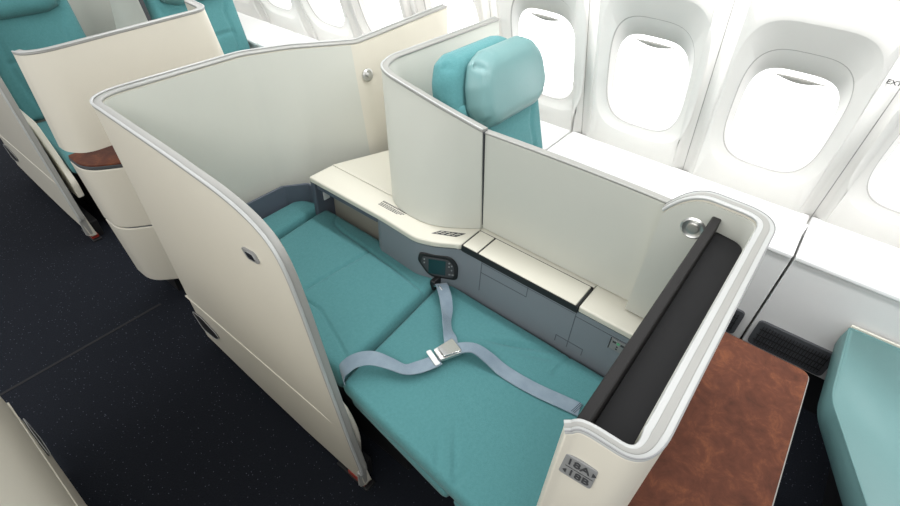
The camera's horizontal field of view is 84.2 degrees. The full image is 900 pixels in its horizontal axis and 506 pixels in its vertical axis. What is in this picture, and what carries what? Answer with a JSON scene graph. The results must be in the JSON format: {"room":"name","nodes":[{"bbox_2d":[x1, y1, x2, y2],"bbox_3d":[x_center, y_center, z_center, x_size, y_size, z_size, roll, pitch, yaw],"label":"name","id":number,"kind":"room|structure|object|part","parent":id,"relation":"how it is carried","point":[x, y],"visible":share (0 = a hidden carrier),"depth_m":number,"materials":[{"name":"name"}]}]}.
{"room":"aircraft cabin","nodes":[
{"label":"aircraft cabin","id":0,"kind":"room"},
{"bbox_2d":[0,138,829,505],"bbox_3d":[-1.953,0.513,2.087,9.500,0.050,5.600,29,47,27],"label":"floor","id":1,"kind":"structure","parent":0,"point":[152,412],"depth_m":2.01,"materials":[{"name":"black carpet"}]},
{"bbox_2d":[0,397,86,505],"bbox_3d":[-0.848,0.674,1.067,1.839,1.122,0.152,29,47,27],"label":"partition","id":2,"kind":"object","parent":1,"relation":"on","point":[30,475],"visible":1,"depth_m":1.17,"materials":[{"name":"beige plastic"}]},
{"bbox_2d":[0,0,105,218],"bbox_3d":[-2.074,-0.865,2.711,0.838,1.213,0.539,29,47,27],"label":"seat","id":3,"kind":"object","parent":1,"relation":"on","point":[24,24],"visible":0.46,"depth_m":2.63,"materials":[{"name":"teal fabric"}]},
{"bbox_3d":[-2.245,-1.088,2.735,0.249,0.613,0.503,29,47,27],"label":"backrest","id":4,"kind":"part","parent":3,"relation":"part of","materials":[{"name":"teal fabric"}]},
{"bbox_3d":[-2.107,-0.537,2.592,0.500,0.368,0.030,29,47,27],"label":"armrest","id":5,"kind":"part","parent":3,"relation":"part of","materials":[{"name":"beige plastic"}]},
{"bbox_2d":[37,121,76,172],"bbox_3d":[-1.962,-0.671,2.782,0.504,0.116,0.504,29,47,27],"label":"seat cushion","id":6,"kind":"object","parent":3,"relation":"on","point":[62,155],"depth_m":2.54,"materials":[{"name":"teal fabric"}]},
{"bbox_3d":[-1.983,-0.496,2.945,0.430,0.355,0.400,29,47,27],"label":"seat","id":7,"kind":"part","parent":3,"relation":"part of","materials":[{"name":"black plastic"}]},
{"bbox_2d":[0,0,115,241],"bbox_3d":[-1.895,-1.108,3.042,1.153,1.162,1.532,29,47,27],"label":"partition","id":8,"kind":"object","parent":1,"relation":"on","point":[95,17],"visible":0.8,"depth_m":2.71,"materials":[{"name":"beige plastic"}]},
{"bbox_3d":[-1.891,-1.125,3.027,1.141,1.108,1.517,29,47,27],"label":"edge trim","id":9,"kind":"part","parent":8,"relation":"part of","materials":[{"name":"silver metal"}]},
{"bbox_3d":[-1.894,-1.118,3.037,1.131,1.115,1.515,29,47,27],"label":"panel","id":10,"kind":"part","parent":8,"relation":"part of","materials":[{"name":"beige plastic"}]},
{"bbox_2d":[0,303,160,395],"bbox_3d":[-1.723,0.507,2.068,0.012,0.002,1.070,29,47,27],"label":"carpet seam","id":11,"kind":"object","parent":1,"relation":"attached to","point":[159,304],"depth_m":2.16,"materials":[{"name":"carpet"}]},
{"bbox_2d":[11,0,223,290],"bbox_3d":[-1.206,-0.401,2.236,0.313,1.197,0.756,29,47,27],"label":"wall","id":12,"kind":"structure","parent":1,"relation":"on","point":[62,78],"depth_m":1.91,"materials":[{"name":"beige plastic"}]},
{"bbox_3d":[-1.256,-0.857,1.876,0.168,0.035,0.702,29,47,27],"label":"edge trim","id":13,"kind":"part","parent":12,"relation":"part of","materials":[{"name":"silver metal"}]},
{"bbox_2d":[109,0,151,28],"bbox_3d":[-1.565,-1.316,2.773,0.634,0.491,1.307,-10,42,-14],"label":"divider","id":14,"kind":"object","parent":1,"relation":"on","point":[126,13],"visible":0.11,"depth_m":2.64,"materials":[{"name":"plastic"}]},
{"bbox_2d":[143,0,249,54],"bbox_3d":[-1.340,-1.114,3.044,0.810,1.213,0.534,29,47,27],"label":"window seat","id":15,"kind":"object","parent":1,"relation":"on","point":[223,16],"visible":0.12,"depth_m":3.06,"materials":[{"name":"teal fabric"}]},
{"bbox_2d":[237,12,294,48],"bbox_3d":[-1.583,-1.406,3.776,1.052,0.680,0.329,29,47,27],"label":"bin","id":16,"kind":"object","parent":1,"relation":"on","point":[256,31],"visible":0.07,"depth_m":3.41,"materials":[{"name":"white plastic"}]},
{"bbox_2d":[89,3,447,490],"bbox_3d":[-0.254,-0.205,2.092,1.153,1.162,1.532,29,47,27],"label":"partition","id":17,"kind":"object","parent":1,"relation":"on","point":[196,143],"visible":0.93,"depth_m":1.78,"materials":[{"name":"beige plastic"}]},
{"bbox_2d":[257,33,316,47],"bbox_3d":[-0.755,-0.950,3.297,1.052,0.680,0.329,29,47,27],"label":"bin","id":18,"kind":"object","parent":1,"relation":"on","point":[294,37],"visible":0.14,"depth_m":3.28,"materials":[{"name":"white plastic"}]},
{"bbox_2d":[263,201,602,505],"bbox_3d":[-0.228,0.405,1.876,1.618,0.523,0.645,29,47,27],"label":"seat","id":19,"kind":"object","parent":1,"relation":"on","point":[455,391],"visible":0.78,"depth_m":1.60,"materials":[{"name":"teal fabric"}]},
{"bbox_3d":[-0.287,0.296,1.874,1.209,0.085,0.510,29,47,27],"label":"seat frame","id":20,"kind":"part","parent":19,"relation":"part of","materials":[{"name":"black plastic"}]},
{"bbox_2d":[279,210,436,386],"bbox_3d":[-0.449,0.118,1.915,0.719,0.108,0.561,29,47,27],"label":"backrest cushion","id":21,"kind":"object","parent":19,"relation":"on","point":[360,298],"depth_m":1.84,"materials":[{"name":"teal fabric"}]},
{"bbox_3d":[-0.341,0.421,2.021,0.800,0.300,0.380,29,47,27],"label":"seat","id":22,"kind":"part","parent":19,"relation":"part of","materials":[{"name":"teal fabric"}]},
{"bbox_3d":[-0.003,0.309,1.622,0.061,0.004,0.058,-20,46,-24],"label":"buckle lever","id":23,"kind":"part","parent":19,"relation":"part of","materials":[{"name":"silver metal"}]},
{"bbox_2d":[344,286,602,505],"bbox_3d":[0.091,0.448,1.576,0.804,0.062,0.635,29,47,27],"label":"seat cushion","id":24,"kind":"object","parent":19,"relation":"on","point":[486,436],"depth_m":1.53,"materials":[{"name":"teal fabric"}]},
{"bbox_2d":[246,150,643,377],"bbox_3d":[0.012,0.151,2.046,1.642,0.664,1.325,29,47,27],"label":"console","id":25,"kind":"object","parent":1,"relation":"on","point":[586,322],"visible":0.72,"depth_m":1.77,"materials":[{"name":"beige plastic"}]},
{"bbox_3d":[-0.549,-0.194,2.222,0.025,0.352,0.110,29,47,27],"label":"post","id":26,"kind":"part","parent":25,"relation":"part of","materials":[{"name":"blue plastic"}]},
{"bbox_2d":[323,192,329,199],"bbox_3d":[-0.534,-0.257,2.148,0.006,0.055,0.030,29,47,27],"label":"reading lamp","id":27,"kind":"object","parent":25,"relation":"attached to","point":[325,196],"depth_m":2.15,"materials":[{"name":"white plastic"}]},
{"bbox_2d":[333,150,392,196],"bbox_3d":[-0.099,-0.428,2.230,0.501,0.021,0.670,29,47,27],"label":"shelf","id":28,"kind":"object","parent":25,"relation":"attached to","point":[373,170],"depth_m":2.11,"materials":[{"name":"beige plastic"}]},
{"bbox_2d":[418,252,457,279],"bbox_3d":[-0.045,0.051,1.846,0.151,0.112,0.012,9,41,6],"label":"remote control","id":29,"kind":"object","parent":25,"relation":"attached to","point":[445,267],"visible":1,"depth_m":1.83,"materials":[{"name":"black plastic"}]},
{"bbox_3d":[0.102,-0.036,1.772,0.062,0.016,0.106,29,47,27],"label":"lid","id":30,"kind":"part","parent":25,"relation":"part of","materials":[{"name":"beige plastic"}]},
{"bbox_2d":[380,16,671,299],"bbox_3d":[0.115,-0.392,1.801,0.634,0.491,1.307,-10,42,-14],"label":"divider","id":31,"kind":"object","parent":25,"relation":"on","point":[448,169],"visible":0.88,"depth_m":1.63,"materials":[{"name":"plastic"}]},
{"bbox_3d":[-0.037,-0.719,1.865,0.410,0.085,0.930,6,41,3],"label":"wrap trim","id":32,"kind":"part","parent":31,"relation":"part of","materials":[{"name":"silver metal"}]},
{"bbox_3d":[0.359,-0.256,1.442,0.587,0.034,0.033,25,45,23],"label":"screen trim","id":33,"kind":"part","parent":31,"relation":"part of","materials":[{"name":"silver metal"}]},
{"bbox_3d":[0.263,0.064,1.718,0.456,0.082,0.150,29,47,27],"label":"lid frame","id":34,"kind":"part","parent":25,"relation":"part of","materials":[{"name":"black plastic"}]},
{"bbox_3d":[0.278,0.060,1.670,0.375,0.016,0.106,29,47,27],"label":"lid","id":35,"kind":"part","parent":25,"relation":"part of","materials":[{"name":"beige plastic"}]},
{"bbox_3d":[0.518,0.289,1.538,0.050,0.047,0.002,29,47,27],"label":"control plate","id":36,"kind":"part","parent":25,"relation":"part of","materials":[{"name":"grey plastic"}]},
{"bbox_2d":[432,36,544,148],"bbox_3d":[0.377,-0.167,2.046,0.810,1.213,0.566,29,47,27],"label":"window seat","id":37,"kind":"object","parent":1,"relation":"on","point":[498,82],"visible":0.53,"depth_m":1.75,"materials":[{"name":"teal fabric"}]},
{"bbox_3d":[0.206,-0.376,2.053,0.249,0.613,0.565,29,47,27],"label":"backrest","id":38,"kind":"part","parent":37,"relation":"part of","materials":[{"name":"teal fabric"}]},
{"bbox_2d":[540,120,569,149],"bbox_3d":[0.073,-0.495,2.817,1.052,0.680,0.329,29,47,27],"label":"bin","id":39,"kind":"object","parent":1,"relation":"on","point":[551,134],"visible":0.03,"depth_m":2.42,"materials":[{"name":"white plastic"}]},
{"bbox_2d":[537,190,775,505],"bbox_3d":[0.405,0.471,1.325,0.251,1.088,0.806,29,47,27],"label":"seat partition","id":40,"kind":"structure","parent":1,"relation":"on","point":[706,248],"depth_m":0.91,"materials":[{"name":"white plastic"}]},
{"bbox_3d":[0.206,0.341,0.793,0.056,0.059,0.018,25,45,24],"label":"seat number plate","id":41,"kind":"part","parent":40,"relation":"part of","materials":[{"name":"grey plastic"}]},
{"bbox_2d":[576,217,720,423],"bbox_3d":[0.422,0.240,1.127,0.022,0.398,0.720,29,47,27],"label":"monitor","id":42,"kind":"object","parent":40,"relation":"on","point":[599,406],"depth_m":0.95,"materials":[{"name":"grey plastic"}]},
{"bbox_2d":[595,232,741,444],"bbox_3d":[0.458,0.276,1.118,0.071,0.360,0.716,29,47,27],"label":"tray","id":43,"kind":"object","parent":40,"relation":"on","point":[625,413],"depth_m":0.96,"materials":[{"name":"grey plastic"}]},
{"bbox_3d":[0.618,-0.062,1.270,0.062,0.062,0.009,29,47,27],"label":"release knob","id":44,"kind":"part","parent":40,"relation":"part of","materials":[{"name":"metal"}]},
{"bbox_2d":[547,132,809,337],"bbox_3d":[0.903,-0.039,2.337,1.055,0.680,0.329,29,47,27],"label":"bin","id":45,"kind":"object","parent":1,"relation":"on","point":[670,182],"visible":0.25,"depth_m":2.08,"materials":[{"name":"white plastic"},{"name":"light grey plastic"},{"name":"black plastic"}]},
{"bbox_3d":[0.918,-0.290,2.124,1.055,0.021,0.322,29,47,27],"label":"lid","id":46,"kind":"part","parent":45,"relation":"part of","materials":[{"name":"white plastic"}]},
{"bbox_2d":[727,313,738,330],"bbox_3d":[1.079,0.236,2.112,0.250,0.096,0.004,29,47,27],"label":"grille","id":47,"kind":"object","parent":45,"relation":"attached to","point":[733,325],"depth_m":2.06,"materials":[{"name":"black plastic"}]},
{"bbox_2d":[726,308,744,332],"bbox_3d":[1.084,0.232,2.117,0.280,0.128,0.013,29,47,27],"label":"air vent","id":48,"kind":"object","parent":45,"relation":"attached to","point":[737,322],"depth_m":2.05,"materials":[{"name":"black plastic"}]},
{"bbox_2d":[628,332,808,505],"bbox_3d":[0.711,0.724,1.502,0.279,0.600,0.808,29,47,27],"label":"cocktail table","id":49,"kind":"object","parent":1,"relation":"on","point":[730,446],"visible":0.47,"depth_m":1.32,"materials":[{"name":"brown laminate"}]},
{"bbox_2d":[739,217,899,414],"bbox_3d":[1.735,0.419,1.855,1.059,0.680,0.329,29,47,27],"label":"bin","id":50,"kind":"object","parent":1,"relation":"on","point":[836,278],"visible":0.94,"depth_m":1.83,"materials":[{"name":"white plastic"},{"name":"light grey plastic"},{"name":"black plastic"}]},
{"bbox_3d":[1.723,0.602,2.007,1.059,0.204,0.245,29,47,27],"label":"kick panel","id":51,"kind":"part","parent":50,"relation":"part of","materials":[{"name":"black plastic"}]},
{"bbox_2d":[748,320,831,375],"bbox_3d":[1.343,0.374,1.967,0.274,0.128,0.013,29,47,27],"label":"air vent","id":52,"kind":"object","parent":50,"relation":"attached to","point":[813,356],"depth_m":1.96,"materials":[{"name":"black plastic"}]},
{"bbox_2d":[753,326,829,372],"bbox_3d":[1.338,0.378,1.962,0.244,0.096,0.004,29,47,27],"label":"grille","id":53,"kind":"object","parent":50,"relation":"attached to","point":[801,352],"depth_m":1.95,"materials":[{"name":"black plastic"}]},
{"bbox_3d":[1.750,0.168,1.642,1.059,0.021,0.322,29,47,27],"label":"lid","id":54,"kind":"part","parent":50,"relation":"part of","materials":[{"name":"white plastic"}]},
{"bbox_2d":[817,325,899,505],"bbox_3d":[1.363,0.892,1.416,0.789,0.508,1.147,29,47,27],"label":"seat","id":55,"kind":"object","parent":1,"relation":"on","point":[858,408],"visible":1,"depth_m":1.51,"materials":[{"name":"teal leather"}]},
{"bbox_2d":[233,0,899,248],"bbox_3d":[-0.407,-1.440,2.471,7.557,1.287,0.468,29,47,27],"label":"wall","id":56,"kind":"structure","parent":0,"point":[852,45],"depth_m":1.82,"materials":[{"name":"white plastic"}]},
{"bbox_2d":[275,0,290,4],"bbox_3d":[-1.147,-1.766,3.149,0.290,0.381,0.147,29,47,27],"label":"window","id":57,"kind":"structure","parent":56,"relation":"in","point":[286,2],"depth_m":3.29,"materials":[{"name":"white glass"}]},
{"bbox_2d":[313,0,343,21],"bbox_3d":[-0.756,-1.552,2.922,0.290,0.381,0.147,29,47,27],"label":"window","id":58,"kind":"structure","parent":56,"relation":"in","point":[331,9],"depth_m":3.03,"materials":[{"name":"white glass"}]},
{"bbox_2d":[364,0,402,28],"bbox_3d":[-0.366,-1.337,2.696,0.290,0.381,0.147,29,47,27],"label":"window","id":59,"kind":"structure","parent":56,"relation":"in","point":[382,13],"depth_m":2.73,"materials":[{"name":"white glass"}]},
{"bbox_2d":[431,0,477,32],"bbox_3d":[0.033,-1.117,2.465,0.290,0.381,0.147,29,47,27],"label":"window","id":60,"kind":"structure","parent":56,"relation":"in","point":[461,13],"depth_m":2.39,"materials":[{"name":"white glass"}]},
{"bbox_2d":[519,8,574,92],"bbox_3d":[0.431,-0.898,2.235,0.290,0.381,0.147,29,47,27],"label":"window","id":61,"kind":"structure","parent":56,"relation":"in","point":[551,33],"depth_m":2.19,"materials":[{"name":"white glass"}]},
{"bbox_2d":[614,34,687,123],"bbox_3d":[0.803,-0.694,2.020,0.290,0.381,0.147,29,47,27],"label":"window","id":62,"kind":"structure","parent":56,"relation":"in","point":[651,72],"depth_m":2.00,"materials":[{"name":"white glass"}]},
{"bbox_2d":[731,68,838,164],"bbox_3d":[1.189,-0.481,1.796,0.290,0.381,0.147,29,47,27],"label":"window","id":63,"kind":"structure","parent":56,"relation":"in","point":[782,115],"depth_m":1.78,"materials":[{"name":"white glass"}]},
{"bbox_2d":[876,145,899,202],"bbox_3d":[1.572,-0.271,1.574,0.290,0.381,0.147,29,47,27],"label":"window","id":64,"kind":"structure","parent":56,"relation":"in","point":[888,178],"depth_m":1.72,"materials":[{"name":"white glass"}]}
]}

